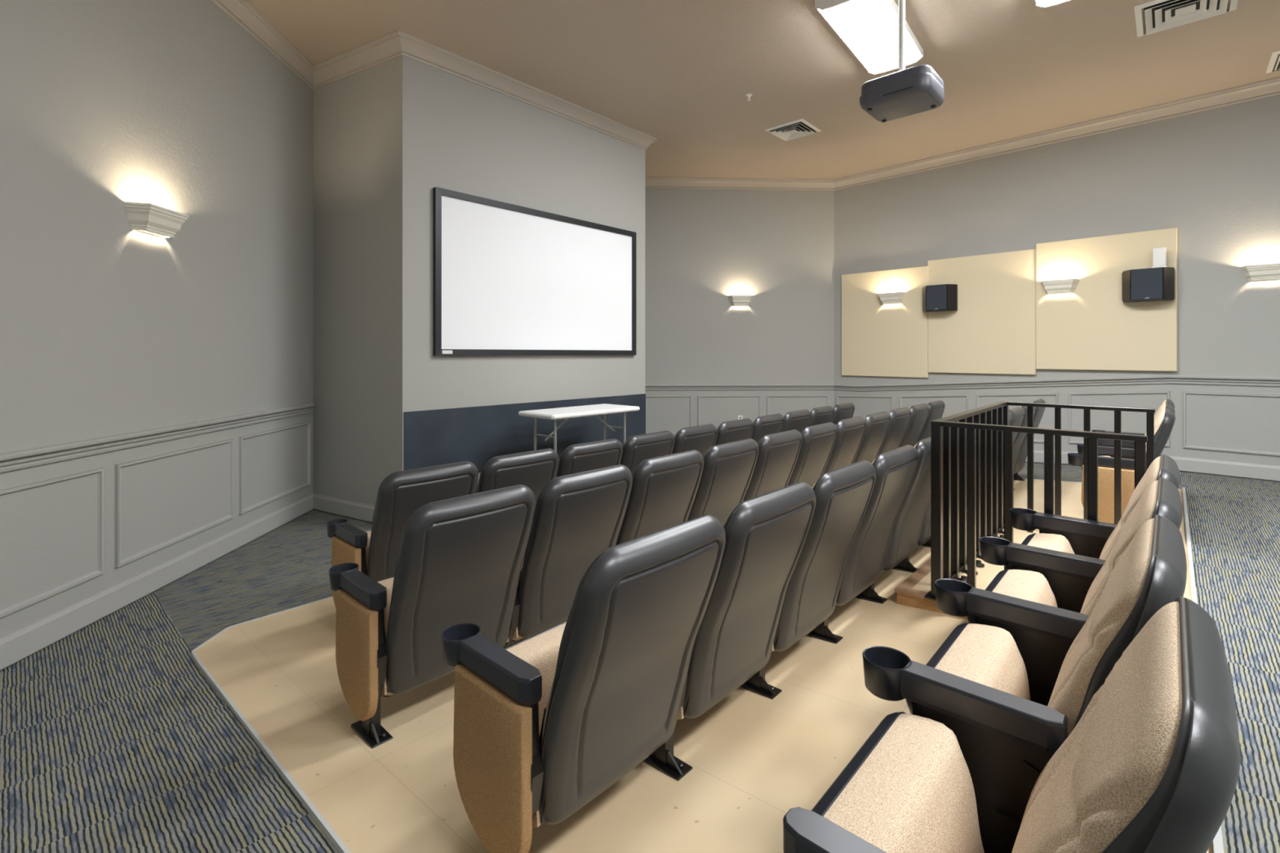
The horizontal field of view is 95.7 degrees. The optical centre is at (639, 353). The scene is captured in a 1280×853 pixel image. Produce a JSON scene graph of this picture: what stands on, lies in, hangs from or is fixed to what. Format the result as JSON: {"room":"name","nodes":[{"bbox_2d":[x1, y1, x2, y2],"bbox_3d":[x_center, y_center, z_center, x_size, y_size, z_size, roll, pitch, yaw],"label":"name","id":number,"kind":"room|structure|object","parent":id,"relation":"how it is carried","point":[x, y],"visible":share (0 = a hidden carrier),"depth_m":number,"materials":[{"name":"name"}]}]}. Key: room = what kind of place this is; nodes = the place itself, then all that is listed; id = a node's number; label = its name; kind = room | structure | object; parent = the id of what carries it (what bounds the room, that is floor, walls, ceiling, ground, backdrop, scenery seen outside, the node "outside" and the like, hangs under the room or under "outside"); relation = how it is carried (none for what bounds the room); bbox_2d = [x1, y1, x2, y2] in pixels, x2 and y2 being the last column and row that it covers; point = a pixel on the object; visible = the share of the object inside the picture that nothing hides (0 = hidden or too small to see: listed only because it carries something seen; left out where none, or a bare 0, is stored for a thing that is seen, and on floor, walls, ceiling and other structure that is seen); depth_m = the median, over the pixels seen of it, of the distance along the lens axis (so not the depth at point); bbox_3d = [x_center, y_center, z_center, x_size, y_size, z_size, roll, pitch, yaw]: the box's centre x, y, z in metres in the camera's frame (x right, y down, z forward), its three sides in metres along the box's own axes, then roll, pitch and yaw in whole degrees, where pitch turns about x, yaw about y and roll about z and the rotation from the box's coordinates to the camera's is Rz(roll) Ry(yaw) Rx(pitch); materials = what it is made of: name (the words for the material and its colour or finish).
{"room":"auditorium","nodes":[
{"label":"auditorium","id":0,"kind":"room"},
{"bbox_2d":[0,0,313,671],"bbox_3d":[-2.948,-0.575,2.792,0.100,4.090,5.470,0,0,-3],"label":"wall","id":1,"kind":"structure","parent":0,"point":[108,327],"depth_m":3.37,"materials":[{"name":"grey paint"}]},
{"bbox_2d":[0,467,104,617],"bbox_3d":[-2.882,0.901,2.645,0.019,0.574,0.985,0,0,-3],"label":"trim","id":2,"kind":"structure","parent":1,"relation":"attached to","point":[100,471],"depth_m":3.00,"materials":[{"name":"grey paint"}]},
{"bbox_2d":[123,201,188,238],"bbox_3d":[-2.865,-0.788,3.462,0.124,0.146,0.368,0,0,-3],"label":"wall sconce","id":3,"kind":"object","parent":1,"relation":"attached to","point":[149,218],"visible":1,"depth_m":3.38,"materials":[{"name":"white ceramic"}]},
{"bbox_2d":[0,493,313,670],"bbox_3d":[-2.886,1.311,2.725,0.018,0.218,5.247,0,0,-3],"label":"baseboard","id":4,"kind":"structure","parent":1,"relation":"attached to","point":[15,646],"depth_m":3.31,"materials":[{"name":"grey paint"}]},
{"bbox_2d":[0,402,313,472],"bbox_3d":[-2.868,0.452,2.726,0.054,0.168,5.247,0,0,-3],"label":"trim","id":5,"kind":"structure","parent":1,"relation":"attached to","point":[17,460],"depth_m":3.29,"materials":[{"name":"grey paint"}]},
{"bbox_2d":[115,438,233,568],"bbox_3d":[-2.929,0.901,3.712,0.019,0.574,0.985,0,0,-3],"label":"trim","id":6,"kind":"structure","parent":1,"relation":"attached to","point":[118,562],"depth_m":3.51,"materials":[{"name":"grey paint"}]},
{"bbox_2d":[211,0,314,89],"bbox_3d":[-2.845,-2.502,2.727,0.100,0.135,5.247,0,0,-3],"label":"trim","id":7,"kind":"structure","parent":1,"relation":"attached to","point":[242,11],"depth_m":4.57,"materials":[{"name":"beige paint"}]},
{"bbox_2d":[239,421,311,514],"bbox_3d":[-2.976,0.901,4.779,0.019,0.574,0.985,0,0,-3],"label":"trim","id":8,"kind":"structure","parent":1,"relation":"attached to","point":[242,510],"depth_m":4.60,"materials":[{"name":"grey paint"}]},
{"bbox_2d":[154,509,372,651],"bbox_3d":[-0.744,1.462,6.815,3.700,0.060,7.850,0,0,42],"label":"floor","id":9,"kind":"structure","parent":0,"point":[286,567],"depth_m":3.66,"materials":[{"name":"carpet"}]},
{"bbox_2d":[518,404,639,452],"bbox_3d":[-0.543,0.966,5.405,0.500,0.908,1.090,0,0,42],"label":"folding table","id":10,"kind":"object","parent":9,"relation":"on","point":[554,414],"visible":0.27,"depth_m":5.20,"materials":[{"name":"white plastic"}]},
{"bbox_2d":[313,55,402,522],"bbox_3d":[-2.527,-0.575,5.125,1.422,4.090,0.100,0,0,30],"label":"wall","id":11,"kind":"structure","parent":0,"point":[357,117],"depth_m":5.01,"materials":[{"name":"grey paint"}]},
{"bbox_2d":[313,493,374,522],"bbox_3d":[-2.472,1.352,5.025,1.254,0.136,0.018,0,0,30],"label":"baseboard","id":12,"kind":"structure","parent":11,"relation":"attached to","point":[365,512],"depth_m":5.09,"materials":[{"name":"grey paint"}]},
{"bbox_2d":[313,30,402,89],"bbox_3d":[-2.463,-2.502,4.973,1.320,0.135,0.100,0,0,30],"label":"trim","id":13,"kind":"structure","parent":11,"relation":"attached to","point":[385,48],"depth_m":4.93,"materials":[{"name":"beige paint"}]},
{"bbox_2d":[402,55,644,486],"bbox_3d":[-0.974,-0.575,5.853,0.100,4.090,2.960,0,0,42],"label":"wall","id":14,"kind":"structure","parent":0,"point":[460,135],"depth_m":5.39,"materials":[{"name":"grey paint"}]},
{"bbox_2d":[404,393,645,472],"bbox_3d":[-0.934,0.775,5.824,0.018,0.600,2.950,0,0,42],"label":"wainscoting","id":15,"kind":"structure","parent":14,"relation":"attached to","point":[476,435],"depth_m":5.38,"materials":[{"name":"blue paint"}]},
{"bbox_2d":[398,30,657,149],"bbox_3d":[-0.893,-2.502,5.793,0.100,0.135,3.140,0,0,42],"label":"trim","id":16,"kind":"structure","parent":14,"relation":"attached to","point":[415,48],"depth_m":5.46,"materials":[{"name":"beige paint"}]},
{"bbox_2d":[433,186,636,355],"bbox_3d":[-0.898,-0.698,5.824,0.048,1.425,2.490,0,0,42],"label":"projection screen","id":17,"kind":"object","parent":14,"relation":"attached to","point":[509,279],"visible":1,"depth_m":5.60,"materials":[{"name":"white fabric"}]},
{"bbox_2d":[0,462,1279,852],"bbox_3d":[1.216,1.341,3.327,9.300,0.302,10.350,0,0,42],"label":"floor","id":18,"kind":"structure","parent":0,"point":[754,758],"depth_m":2.00,"materials":[{"name":"carpet"}]},
{"bbox_2d":[326,461,478,608],"bbox_3d":[-1.239,0.979,3.047,0.601,0.833,0.595,0,0,42],"label":"seat","id":19,"kind":"object","parent":18,"relation":"on","point":[400,494],"visible":0.44,"depth_m":2.82,"materials":[{"name":"grey plastic"}]},
{"bbox_2d":[328,484,536,748],"bbox_3d":[-0.787,0.917,2.226,0.601,0.833,0.595,0,0,42],"label":"seat","id":20,"kind":"object","parent":18,"relation":"on","point":[460,559],"visible":0.91,"depth_m":2.04,"materials":[{"name":"grey plastic"}]},
{"bbox_2d":[377,577,394,695],"bbox_3d":[-0.828,1.056,2.305,0.198,0.374,0.472,0,0,42],"label":"seat cushion","id":21,"kind":"object","parent":20,"relation":"on","point":[388,583],"depth_m":2.15,"materials":[{"name":"fabric"}]},
{"bbox_2d":[475,448,559,505],"bbox_3d":[-0.868,0.979,3.452,0.601,0.833,0.595,0,0,42],"label":"seat","id":22,"kind":"object","parent":18,"relation":"on","point":[534,469],"visible":0.3,"depth_m":3.26,"materials":[{"name":"grey plastic"}]},
{"bbox_2d":[502,464,632,648],"bbox_3d":[-0.415,0.917,2.631,0.601,0.833,0.595,0,0,42],"label":"seat","id":23,"kind":"object","parent":18,"relation":"on","point":[578,517],"visible":0.64,"depth_m":2.44,"materials":[{"name":"grey plastic"}]},
{"bbox_2d":[511,563,523,640],"bbox_3d":[-0.457,1.056,2.711,0.198,0.374,0.472,0,0,42],"label":"seat cushion","id":24,"kind":"object","parent":23,"relation":"on","point":[519,637],"depth_m":2.51,"materials":[{"name":"fabric"}]},
{"bbox_2d":[440,514,725,852],"bbox_3d":[-0.144,0.854,1.586,0.601,0.833,0.595,0,0,42],"label":"seat","id":25,"kind":"object","parent":18,"relation":"on","point":[545,722],"visible":1,"depth_m":1.40,"materials":[{"name":"grey plastic"}]},
{"bbox_2d":[506,622,566,736],"bbox_3d":[-0.185,0.992,1.665,0.198,0.374,0.472,0,0,42],"label":"seat cushion","id":26,"kind":"object","parent":25,"relation":"on","point":[540,651],"depth_m":1.57,"materials":[{"name":"fabric"}]},
{"bbox_2d":[541,675,555,749],"bbox_3d":[-0.020,0.789,1.514,0.208,0.688,0.508,0,0,42],"label":"cushion","id":27,"kind":"object","parent":25,"relation":"on","point":[548,726],"depth_m":1.33,"materials":[{"name":"fabric"}]},
{"bbox_2d":[555,438,622,477],"bbox_3d":[-0.496,0.979,3.858,0.601,0.833,0.595,0,0,42],"label":"seat","id":28,"kind":"object","parent":18,"relation":"on","point":[582,457],"visible":0.35,"depth_m":3.65,"materials":[{"name":"grey plastic"}]},
{"bbox_2d":[620,430,675,475],"bbox_3d":[-0.125,0.979,4.264,0.601,0.833,0.595,0,0,42],"label":"seat","id":29,"kind":"object","parent":18,"relation":"on","point":[637,449],"visible":0.28,"depth_m":4.04,"materials":[{"name":"grey plastic"}]},
{"bbox_2d":[615,449,704,545],"bbox_3d":[-0.044,0.917,3.037,0.601,0.833,0.595,0,0,42],"label":"seat","id":30,"kind":"object","parent":18,"relation":"on","point":[664,488],"visible":0.48,"depth_m":2.83,"materials":[{"name":"grey plastic"}]},
{"bbox_2d":[191,478,1182,852],"bbox_3d":[1.245,1.313,3.981,3.689,0.253,6.373,0,0,42],"label":"trim","id":31,"kind":"structure","parent":18,"relation":"on","point":[310,807],"depth_m":1.95,"materials":[{"name":"white"}]},
{"bbox_2d":[671,423,717,457],"bbox_3d":[0.246,0.979,4.669,0.601,0.833,0.595,0,0,42],"label":"seat","id":32,"kind":"object","parent":18,"relation":"on","point":[700,438],"visible":0.28,"depth_m":4.47,"materials":[{"name":"grey plastic"}]},
{"bbox_2d":[687,438,759,525],"bbox_3d":[0.327,0.917,3.443,0.601,0.833,0.595,0,0,42],"label":"seat","id":33,"kind":"object","parent":18,"relation":"on","point":[728,468],"visible":0.34,"depth_m":3.25,"materials":[{"name":"grey plastic"}]},
{"bbox_2d":[643,481,816,781],"bbox_3d":[0.227,0.854,1.992,0.601,0.833,0.595,0,0,42],"label":"seat","id":34,"kind":"object","parent":18,"relation":"on","point":[766,534],"visible":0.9,"depth_m":1.79,"materials":[{"name":"grey plastic"}]},
{"bbox_2d":[715,417,753,444],"bbox_3d":[0.618,0.979,5.075,0.601,0.833,0.595,0,0,42],"label":"seat","id":35,"kind":"object","parent":18,"relation":"on","point":[731,431],"visible":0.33,"depth_m":4.86,"materials":[{"name":"grey plastic"}]},
{"bbox_2d":[751,413,784,444],"bbox_3d":[0.989,0.979,5.481,0.601,0.833,0.595,0,0,42],"label":"seat","id":36,"kind":"object","parent":18,"relation":"on","point":[763,425],"visible":0.27,"depth_m":5.25,"materials":[{"name":"grey plastic"}]},
{"bbox_2d":[743,429,802,501],"bbox_3d":[0.699,0.917,3.849,0.601,0.833,0.595,0,0,42],"label":"seat","id":37,"kind":"object","parent":18,"relation":"on","point":[778,452],"visible":0.46,"depth_m":3.64,"materials":[{"name":"grey plastic"}]},
{"bbox_2d":[782,409,811,433],"bbox_3d":[1.360,0.979,5.886,0.601,0.833,0.595,0,0,42],"label":"seat","id":38,"kind":"object","parent":18,"relation":"on","point":[798,420],"visible":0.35,"depth_m":5.68,"materials":[{"name":"grey plastic"}]},
{"bbox_2d":[740,460,875,699],"bbox_3d":[0.599,0.854,2.397,0.601,0.833,0.595,0,0,42],"label":"seat","id":39,"kind":"object","parent":18,"relation":"on","point":[842,495],"visible":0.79,"depth_m":2.20,"materials":[{"name":"grey plastic"}]},
{"bbox_2d":[786,422,837,488],"bbox_3d":[1.070,0.917,4.254,0.601,0.833,0.595,0,0,42],"label":"seat","id":40,"kind":"object","parent":18,"relation":"on","point":[818,441],"visible":0.41,"depth_m":4.06,"materials":[{"name":"grey plastic"}]},
{"bbox_2d":[808,405,834,426],"bbox_3d":[1.732,0.979,6.292,0.601,0.833,0.595,0,0,42],"label":"seat","id":41,"kind":"object","parent":18,"relation":"on","point":[823,415],"visible":0.22,"depth_m":6.07,"materials":[{"name":"black leather"}]},
{"bbox_2d":[831,402,854,425],"bbox_3d":[2.125,0.979,6.719,0.577,0.833,0.653,0,0,42],"label":"seat","id":42,"kind":"object","parent":18,"relation":"on","point":[845,411],"visible":0.24,"depth_m":6.47,"materials":[{"name":"black leather"}]},
{"bbox_2d":[822,416,866,474],"bbox_3d":[1.441,0.917,4.660,0.601,0.833,0.595,0,0,42],"label":"seat","id":43,"kind":"object","parent":18,"relation":"on","point":[850,434],"visible":0.41,"depth_m":4.45,"materials":[{"name":"grey plastic"}]},
{"bbox_2d":[806,444,918,644],"bbox_3d":[0.970,0.854,2.803,0.601,0.833,0.595,0,0,42],"label":"seat","id":44,"kind":"object","parent":18,"relation":"on","point":[895,468],"visible":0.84,"depth_m":2.60,"materials":[{"name":"grey plastic"}]},
{"bbox_2d":[853,411,890,463],"bbox_3d":[1.813,0.917,5.066,0.601,0.833,0.595,0,0,42],"label":"seat","id":45,"kind":"object","parent":18,"relation":"on","point":[877,424],"visible":0.42,"depth_m":4.86,"materials":[{"name":"grey plastic"}]},
{"bbox_2d":[855,436,930,604],"bbox_3d":[1.341,0.854,3.209,0.601,0.833,0.595,0,0,42],"label":"seat","id":46,"kind":"object","parent":18,"relation":"on","point":[908,525],"visible":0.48,"depth_m":3.00,"materials":[{"name":"grey plastic"}]},
{"bbox_2d":[877,407,911,455],"bbox_3d":[2.184,0.917,5.471,0.601,0.833,0.595,0,0,42],"label":"seat","id":47,"kind":"object","parent":18,"relation":"on","point":[900,417],"visible":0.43,"depth_m":5.26,"materials":[{"name":"grey plastic"}]},
{"bbox_2d":[893,498,930,573],"bbox_3d":[1.713,0.854,3.614,0.601,0.833,0.595,0,0,42],"label":"seat","id":48,"kind":"object","parent":18,"relation":"on","point":[905,565],"visible":0.16,"depth_m":3.40,"materials":[{"name":"grey plastic"}]},
{"bbox_2d":[899,403,928,447],"bbox_3d":[2.555,0.917,5.877,0.601,0.833,0.595,0,0,42],"label":"seat","id":49,"kind":"object","parent":18,"relation":"on","point":[919,415],"visible":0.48,"depth_m":5.67,"materials":[{"name":"grey plastic"}]},
{"bbox_2d":[917,400,945,442],"bbox_3d":[2.949,0.917,6.304,0.577,0.833,0.653,0,0,42],"label":"seat","id":50,"kind":"object","parent":18,"relation":"on","point":[936,408],"visible":0.31,"depth_m":6.04,"materials":[{"name":"grey plastic"}]},
{"bbox_2d":[782,596,1240,852],"bbox_3d":[0.554,0.794,0.898,0.514,0.822,0.580,0,0,42],"label":"seat","id":51,"kind":"object","parent":18,"relation":"on","point":[1151,764],"visible":1,"depth_m":0.80,"materials":[{"name":"beige fabric"}]},
{"bbox_2d":[822,713,984,852],"bbox_3d":[0.481,0.927,1.002,0.198,0.374,0.472,0,0,42],"label":"seat cushion","id":52,"kind":"object","parent":51,"relation":"on","point":[910,789],"depth_m":1.01,"materials":[{"name":"fabric"}]},
{"bbox_2d":[1011,601,1182,852],"bbox_3d":[0.641,0.729,0.856,0.208,0.688,0.508,4,2,42],"label":"cushion","id":53,"kind":"object","parent":51,"relation":"on","point":[1114,784],"depth_m":0.71,"materials":[{"name":"fabric"}]},
{"bbox_2d":[1008,406,1024,441],"bbox_3d":[2.827,0.854,4.832,0.601,0.833,0.595,0,0,42],"label":"seat","id":54,"kind":"object","parent":18,"relation":"on","point":[1017,414],"visible":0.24,"depth_m":4.62,"materials":[{"name":"grey plastic"}]},
{"bbox_2d":[862,514,1186,852],"bbox_3d":[0.883,0.788,1.336,0.551,0.833,0.590,0,0,42],"label":"seat","id":55,"kind":"object","parent":18,"relation":"on","point":[975,684],"visible":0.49,"depth_m":1.16,"materials":[{"name":"beige fabric"}]},
{"bbox_2d":[934,623,1030,700],"bbox_3d":[0.853,0.927,1.407,0.198,0.374,0.472,0,0,42],"label":"seat cushion","id":56,"kind":"object","parent":55,"relation":"on","point":[988,655],"depth_m":1.44,"materials":[{"name":"fabric"}]},
{"bbox_2d":[1047,518,1154,736],"bbox_3d":[0.996,0.724,1.276,0.208,0.688,0.508,0,0,42],"label":"cushion","id":57,"kind":"object","parent":55,"relation":"on","point":[1126,603],"depth_m":1.09,"materials":[{"name":"fabric"}]},
{"bbox_2d":[1013,405,1035,470],"bbox_3d":[3.198,0.854,5.237,0.601,0.833,0.595,0,0,42],"label":"seat","id":58,"kind":"object","parent":18,"relation":"on","point":[1020,437],"visible":0.19,"depth_m":5.05,"materials":[{"name":"grey plastic"}]},
{"bbox_2d":[1013,399,1045,489],"bbox_3d":[3.592,0.854,5.664,0.577,0.833,0.653,0,0,42],"label":"seat","id":59,"kind":"object","parent":18,"relation":"on","point":[1021,459],"visible":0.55,"depth_m":5.46,"materials":[{"name":"grey plastic"}]},
{"bbox_2d":[894,528,1187,618],"bbox_3d":[2.251,1.222,3.176,1.088,0.077,1.674,0,0,42],"label":"platform","id":60,"kind":"object","parent":18,"relation":"on","point":[911,592],"visible":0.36,"depth_m":3.00,"materials":[{"name":"brown wood"}]},
{"bbox_2d":[924,401,1155,600],"bbox_3d":[2.233,0.755,3.143,0.815,0.858,1.638,0,0,42],"label":"guard railing","id":61,"kind":"object","parent":60,"relation":"on","point":[972,451],"visible":0.68,"depth_m":3.02,"materials":[{"name":"black metal"}]},
{"bbox_2d":[934,477,1182,706],"bbox_3d":[1.255,0.788,1.742,0.551,0.833,0.590,0,0,42],"label":"seat","id":62,"kind":"object","parent":18,"relation":"on","point":[1023,603],"visible":0.31,"depth_m":1.58,"materials":[{"name":"beige fabric"}]},
{"bbox_2d":[992,569,1057,607],"bbox_3d":[1.224,0.927,1.813,0.198,0.374,0.472,0,0,42],"label":"seat cushion","id":63,"kind":"object","parent":62,"relation":"on","point":[1029,585],"depth_m":1.87,"materials":[{"name":"fabric"}]},
{"bbox_2d":[1080,480,1158,616],"bbox_3d":[1.367,0.724,1.682,0.208,0.688,0.508,0,0,42],"label":"cushion","id":64,"kind":"object","parent":62,"relation":"on","point":[1147,507],"depth_m":1.58,"materials":[{"name":"fabric"}]},
{"bbox_2d":[979,453,1180,613],"bbox_3d":[1.648,0.788,2.171,0.547,0.833,0.653,0,0,42],"label":"seat","id":65,"kind":"object","parent":18,"relation":"on","point":[1069,552],"visible":0.36,"depth_m":2.07,"materials":[{"name":"beige fabric"}]},
{"bbox_2d":[1026,533,1074,554],"bbox_3d":[1.596,0.927,2.219,0.198,0.374,0.472,0,0,42],"label":"seat cushion","id":66,"kind":"object","parent":65,"relation":"on","point":[1060,543],"depth_m":2.30,"materials":[{"name":"fabric"}]},
{"bbox_2d":[1098,456,1160,560],"bbox_3d":[1.739,0.724,2.088,0.208,0.688,0.508,0,0,42],"label":"cushion","id":67,"kind":"object","parent":65,"relation":"on","point":[1108,535],"depth_m":2.05,"materials":[{"name":"fabric"}]},
{"bbox_2d":[1067,408,1175,524],"bbox_3d":[3.301,0.788,3.978,0.551,0.833,0.590,0,0,42],"label":"seat","id":68,"kind":"object","parent":18,"relation":"on","point":[1164,424],"visible":0.5,"depth_m":3.79,"materials":[{"name":"beige fabric"}]},
{"bbox_2d":[1154,409,1164,435],"bbox_3d":[3.414,0.724,3.918,0.208,0.688,0.508,0,0,42],"label":"cushion","id":69,"kind":"object","parent":68,"relation":"on","point":[1159,424],"depth_m":3.69,"materials":[{"name":"fabric"}]},
{"bbox_2d":[1076,403,1175,459],"bbox_3d":[3.673,0.788,4.383,0.551,0.833,0.590,0,0,42],"label":"seat","id":70,"kind":"object","parent":18,"relation":"on","point":[1126,453],"visible":0.14,"depth_m":4.23,"materials":[{"name":"grey plastic"}]},
{"bbox_2d":[1091,399,1174,448],"bbox_3d":[4.066,0.788,4.812,0.547,0.833,0.653,0,0,42],"label":"seat","id":71,"kind":"object","parent":18,"relation":"on","point":[1104,442],"visible":0.24,"depth_m":4.67,"materials":[{"name":"grey plastic"}]},
{"bbox_2d":[1144,400,1166,435],"bbox_3d":[4.157,0.724,4.729,0.208,0.688,0.508,0,0,42],"label":"cushion","id":72,"kind":"object","parent":71,"relation":"on","point":[1164,402],"depth_m":4.62,"materials":[{"name":"fabric"}]},
{"bbox_2d":[1182,487,1223,852],"bbox_3d":[2.611,1.185,2.728,0.017,0.030,6.350,0,0,42],"label":"trim","id":73,"kind":"structure","parent":18,"relation":"on","point":[1218,847],"depth_m":3.06,"materials":[{"name":"white"}]},
{"bbox_2d":[644,187,834,436],"bbox_3d":[0.541,-0.575,8.589,4.798,4.090,0.100,0,0,-3],"label":"wall","id":74,"kind":"structure","parent":0,"point":[704,247],"depth_m":8.58,"materials":[{"name":"grey paint"}]},
{"bbox_2d":[644,177,834,190],"bbox_3d":[0.644,-2.502,8.493,4.511,0.135,0.100,0,0,-3],"label":"trim","id":75,"kind":"structure","parent":74,"relation":"attached to","point":[650,182],"depth_m":8.53,"materials":[{"name":"beige paint"}]},
{"bbox_2d":[644,384,834,390],"bbox_3d":[0.643,0.493,8.516,4.511,0.086,0.054,0,0,-3],"label":"trim","id":76,"kind":"structure","parent":74,"relation":"attached to","point":[647,387],"depth_m":8.55,"materials":[{"name":"grey paint"}]},
{"bbox_2d":[246,0,1279,179],"bbox_3d":[0.827,-2.620,3.717,10.600,0.100,10.600,0,0,42],"label":"ceiling","id":77,"kind":"structure","parent":0,"point":[679,73],"depth_m":5.13,"materials":[{"name":"beige paint"}]},
{"bbox_2d":[764,118,821,141],"bbox_3d":[1.758,-2.555,6.660,0.470,0.030,0.470,0,0,42],"label":"ceiling vent","id":78,"kind":"object","parent":77,"relation":"in","point":[798,128],"visible":1,"depth_m":6.63,"materials":[{"name":"white metal"}]},
{"bbox_2d":[814,0,923,74],"bbox_3d":[1.827,-2.519,4.543,0.448,0.102,1.244,0,0,38],"label":"light","id":79,"kind":"object","parent":77,"relation":"attached to","point":[869,28],"visible":0.96,"depth_m":4.45,"materials":[{"name":"white paint"}]},
{"bbox_2d":[859,0,944,122],"bbox_3d":[1.592,-2.032,3.543,0.427,1.076,0.363,0,0,42],"label":"projector","id":80,"kind":"object","parent":77,"relation":"hanging from","point":[917,89],"visible":1,"depth_m":3.46,"materials":[{"name":"grey plastic"}]},
{"bbox_2d":[1133,0,1238,37],"bbox_3d":[4.050,-2.555,4.305,0.560,0.030,0.560,0,0,42],"label":"ceiling vent","id":81,"kind":"object","parent":77,"relation":"in","point":[1159,15],"visible":1,"depth_m":4.33,"materials":[{"name":"white metal"}]},
{"bbox_2d":[834,94,1279,481],"bbox_3d":[5.355,-0.575,6.179,0.100,4.090,7.051,0,0,-44],"label":"wall","id":82,"kind":"structure","parent":0,"point":[1212,175],"depth_m":6.17,"materials":[{"name":"grey paint"}]},
{"bbox_2d":[841,266,928,377],"bbox_3d":[3.393,-0.422,8.103,0.039,1.478,1.207,0,0,-44],"label":"acoustic panel","id":83,"kind":"object","parent":82,"relation":"attached to","point":[878,339],"visible":1,"depth_m":8.07,"materials":[{"name":"beige fabric"}]},
{"bbox_2d":[877,291,906,304],"bbox_3d":[3.430,-0.763,7.947,0.124,0.146,0.368,0,0,-44],"label":"wall sconce","id":84,"kind":"object","parent":83,"relation":"attached to","point":[889,297],"visible":1,"depth_m":7.90,"materials":[{"name":"white ceramic"}]},
{"bbox_2d":[928,248,1036,374],"bbox_3d":[4.230,-0.492,7.235,0.044,1.475,1.199,0,0,-44],"label":"acoustic panel","id":85,"kind":"object","parent":82,"relation":"attached to","point":[992,330],"visible":1,"depth_m":7.15,"materials":[{"name":"beige fabric"}]},
{"bbox_2d":[922,284,957,311],"bbox_3d":[3.846,-0.717,7.471,0.174,0.330,0.414,0,0,-44],"label":"wall speaker","id":86,"kind":"object","parent":85,"relation":"attached to","point":[944,297],"visible":1,"depth_m":7.38,"materials":[{"name":"black plastic"}]},
{"bbox_2d":[926,284,946,310],"bbox_3d":[3.789,-0.717,7.417,0.012,0.306,0.244,0,0,-44],"label":"grille","id":87,"kind":"object","parent":86,"relation":"attached to","point":[936,295],"depth_m":7.41,"materials":[{"name":"grey fabric"}]},
{"bbox_2d":[833,76,1279,190],"bbox_3d":[5.266,-2.502,6.127,0.100,0.135,6.912,0,0,-44],"label":"trim","id":88,"kind":"structure","parent":82,"relation":"attached to","point":[1268,87],"depth_m":6.47,"materials":[{"name":"beige paint"}]},
{"bbox_2d":[834,375,1279,391],"bbox_3d":[5.282,0.378,6.143,0.054,0.316,6.912,0,0,-44],"label":"trim","id":89,"kind":"structure","parent":82,"relation":"attached to","point":[1192,380],"depth_m":6.49,"materials":[{"name":"grey paint"}]},
{"bbox_2d":[1035,227,1177,371],"bbox_3d":[5.069,-0.555,6.364,0.052,1.466,1.214,0,0,-44],"label":"acoustic panel","id":90,"kind":"object","parent":82,"relation":"attached to","point":[1089,327],"visible":1,"depth_m":6.34,"materials":[{"name":"beige fabric"}]},
{"bbox_2d":[1040,278,1079,293],"bbox_3d":[4.745,-0.763,6.572,0.124,0.146,0.368,0,0,-44],"label":"wall sconce","id":91,"kind":"object","parent":90,"relation":"attached to","point":[1060,286],"visible":1,"depth_m":6.53,"materials":[{"name":"white ceramic"}]},
{"bbox_2d":[1121,266,1174,302],"bbox_3d":[5.257,-0.713,6.007,0.174,0.330,0.414,0,0,-44],"label":"wall speaker","id":92,"kind":"object","parent":90,"relation":"attached to","point":[1151,284],"visible":1,"depth_m":5.94,"materials":[{"name":"black plastic"}]},
{"bbox_2d":[1121,271,1130,301],"bbox_3d":[5.121,-0.713,6.109,0.005,0.300,0.129,0,0,10],"label":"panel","id":93,"kind":"object","parent":92,"relation":"attached to","point":[1126,276],"depth_m":6.10,"materials":[{"name":"black"}]},
{"bbox_2d":[1131,268,1162,300],"bbox_3d":[5.200,-0.713,5.952,0.012,0.306,0.244,0,0,-44],"label":"grille","id":94,"kind":"object","parent":92,"relation":"attached to","point":[1146,283],"depth_m":5.94,"materials":[{"name":"grey fabric"}]},
{"bbox_2d":[1163,268,1174,298],"bbox_3d":[5.354,-0.713,5.868,0.129,0.300,0.005,0,0,-9],"label":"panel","id":95,"kind":"object","parent":92,"relation":"attached to","point":[1168,273],"depth_m":5.87,"materials":[{"name":"black wood"}]},
{"bbox_2d":[1151,247,1168,267],"bbox_3d":[5.321,-0.981,5.937,0.070,0.205,0.120,0,0,-44],"label":"bracket","id":96,"kind":"object","parent":90,"relation":"attached to","point":[1159,255],"visible":0.93,"depth_m":5.92,"materials":[{"name":"white paint"}]},
{"bbox_2d":[1068,391,1169,446],"bbox_3d":[5.169,0.701,6.285,0.019,0.633,0.850,0,0,-44],"label":"trim","id":97,"kind":"structure","parent":82,"relation":"attached to","point":[1167,393],"depth_m":6.41,"materials":[{"name":"grey paint"}]},
{"bbox_2d":[1025,450,1279,480],"bbox_3d":[5.295,1.237,6.156,0.018,0.366,6.912,0,0,-44],"label":"baseboard","id":98,"kind":"structure","parent":82,"relation":"attached to","point":[1184,464],"depth_m":5.71,"materials":[{"name":"grey paint"}]},
{"bbox_2d":[1182,391,1279,456],"bbox_3d":[5.951,0.671,5.479,0.019,0.574,1.200,0,0,-44],"label":"trim","id":99,"kind":"structure","parent":82,"relation":"attached to","point":[1184,393],"depth_m":5.73,"materials":[{"name":"grey paint"}]},
{"bbox_2d":[1240,262,1279,281],"bbox_3d":[5.906,-0.768,5.450,0.124,0.146,0.368,0,0,-44],"label":"wall sconce","id":100,"kind":"object","parent":82,"relation":"attached to","point":[1265,271],"visible":1,"depth_m":5.46,"materials":[{"name":"white paint"}]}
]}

